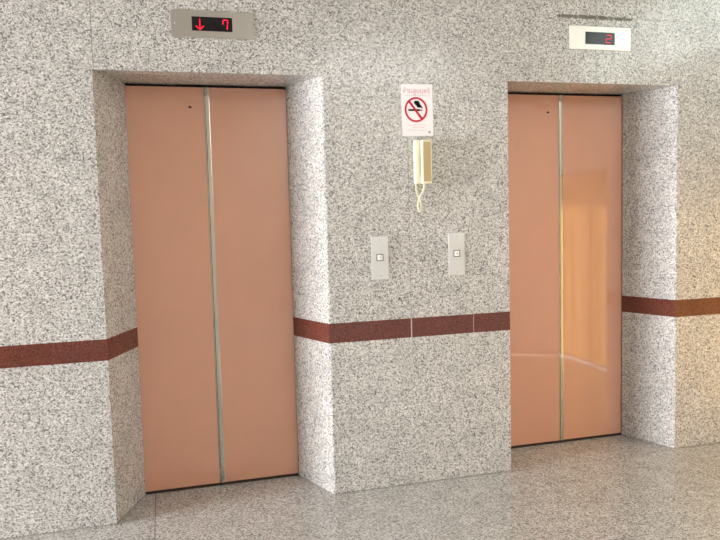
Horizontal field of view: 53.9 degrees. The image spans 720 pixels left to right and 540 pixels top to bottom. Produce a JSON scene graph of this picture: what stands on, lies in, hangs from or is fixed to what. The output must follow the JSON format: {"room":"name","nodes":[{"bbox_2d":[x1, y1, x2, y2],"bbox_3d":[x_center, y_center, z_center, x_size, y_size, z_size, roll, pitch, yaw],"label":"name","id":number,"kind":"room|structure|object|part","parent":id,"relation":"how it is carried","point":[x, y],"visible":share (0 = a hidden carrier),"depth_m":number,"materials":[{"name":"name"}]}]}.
{"room":"elevator lobby","nodes":[
{"label":"elevator lobby","id":0,"kind":"room"},
{"bbox_2d":[0,0,719,539],"bbox_3d":[-2.572,-0.469,3.208,11.350,3.520,0.601,-3,5,-16],"label":"wall","id":1,"kind":"structure","parent":0,"point":[385,413],"depth_m":3.69,"materials":[{"name":"grey stone"}]},
{"bbox_2d":[0,327,137,368],"bbox_3d":[-4.447,0.520,2.608,6.928,0.102,0.330,-3,5,-16],"label":"trim","id":2,"kind":"structure","parent":1,"relation":"attached to","point":[14,356],"depth_m":3.30,"materials":[{"name":"red stone"}]},
{"bbox_2d":[125,86,298,494],"bbox_3d":[-0.779,0.108,3.825,0.835,2.140,0.061,-3,5,-16],"label":"elevator","id":3,"kind":"object","parent":1,"relation":"attached to","point":[245,147],"visible":0.97,"depth_m":3.79,"materials":[{"name":"metal"}]},
{"bbox_3d":[-0.987,0.112,3.751,0.395,2.126,0.030,-3,5,-16],"label":"door panel","id":4,"kind":"part","parent":3,"relation":"part of","materials":[{"name":"metal"}]},
{"bbox_3d":[-0.571,0.092,3.867,0.411,2.126,0.030,-3,5,-16],"label":"door panel","id":5,"kind":"part","parent":3,"relation":"part of","materials":[{"name":"metal"}]},
{"bbox_2d":[170,9,253,39],"bbox_3d":[-0.699,-1.167,3.369,0.388,0.126,0.009,-3,5,-16],"label":"indicator","id":6,"kind":"object","parent":1,"relation":"attached to","point":[184,23],"visible":1,"depth_m":3.37,"materials":[{"name":"grey metal"}]},
{"bbox_2d":[371,236,388,279],"bbox_3d":[0.103,-0.062,3.674,0.092,0.226,0.010,-3,5,-16],"label":"panel","id":7,"kind":"object","parent":1,"relation":"attached to","point":[379,244],"visible":1,"depth_m":3.67,"materials":[{"name":"grey metal"}]},
{"bbox_2d":[293,311,509,343],"bbox_3d":[0.291,0.292,3.928,1.275,0.102,0.330,-3,5,-16],"label":"trim","id":8,"kind":"structure","parent":1,"relation":"attached to","point":[497,321],"depth_m":3.76,"materials":[{"name":"red stone"}]},
{"bbox_2d":[401,84,432,135],"bbox_3d":[0.297,-0.829,3.678,0.175,0.267,0.002,-3,5,-16],"label":"no smoking sign","id":9,"kind":"object","parent":1,"relation":"attached to","point":[416,99],"visible":1,"depth_m":3.68,"materials":[{"name":"white paper"}]},
{"bbox_2d":[413,140,431,212],"bbox_3d":[0.329,-0.485,3.677,0.082,0.374,0.069,-3,5,-16],"label":"intercom","id":10,"kind":"object","parent":1,"relation":"attached to","point":[422,149],"visible":1,"depth_m":3.65,"materials":[{"name":"beige plastic"}]},
{"bbox_3d":[0.313,-0.375,3.681,0.041,0.154,0.054,-3,5,-16],"label":"coiled cord","id":11,"kind":"part","parent":10,"relation":"part of","materials":[{"name":"beige plastic"}]},
{"bbox_3d":[0.345,-0.557,3.643,0.040,0.202,0.004,-3,5,-16],"label":"panel","id":12,"kind":"part","parent":10,"relation":"part of","materials":[{"name":"beige plastic"}]},
{"bbox_2d":[448,232,464,275],"bbox_3d":[0.517,-0.085,3.789,0.092,0.228,0.010,-3,5,-16],"label":"panel","id":13,"kind":"object","parent":1,"relation":"attached to","point":[456,246],"visible":1,"depth_m":3.79,"materials":[{"name":"grey metal"}]},
{"bbox_2d":[508,94,621,448],"bbox_3d":[1.242,0.011,4.388,0.839,2.140,0.061,-3,5,-16],"label":"elevator","id":14,"kind":"object","parent":1,"relation":"attached to","point":[565,151],"visible":0.91,"depth_m":4.36,"materials":[{"name":"metal"}]},
{"bbox_3d":[1.030,0.015,4.313,0.391,2.126,0.030,-3,5,-16],"label":"door panel","id":15,"kind":"part","parent":14,"relation":"part of","materials":[{"name":"metal"}]},
{"bbox_3d":[1.447,-0.005,4.429,0.420,2.126,0.030,-3,5,-16],"label":"door panel","id":16,"kind":"part","parent":14,"relation":"part of","materials":[{"name":"metal"}]},
{"bbox_2d":[569,25,630,50],"bbox_3d":[1.334,-1.285,3.934,0.389,0.126,0.008,-3,5,-16],"label":"indicator","id":17,"kind":"object","parent":1,"relation":"attached to","point":[580,37],"visible":1,"depth_m":3.93,"materials":[{"name":"white metal"}]},
{"bbox_2d":[622,296,719,316],"bbox_3d":[2.226,0.209,4.330,1.146,0.102,0.279,-1,5,1],"label":"trim","id":18,"kind":"structure","parent":1,"relation":"attached to","point":[642,305],"depth_m":4.26,"materials":[{"name":"red stone"}]},
{"bbox_2d":[5,435,719,539],"bbox_3d":[-1.659,1.536,0.277,11.350,0.100,7.000,-3,5,-16],"label":"floor","id":19,"kind":"structure","parent":0,"point":[618,487],"depth_m":3.52,"materials":[{"name":"beige stone"}]}
]}

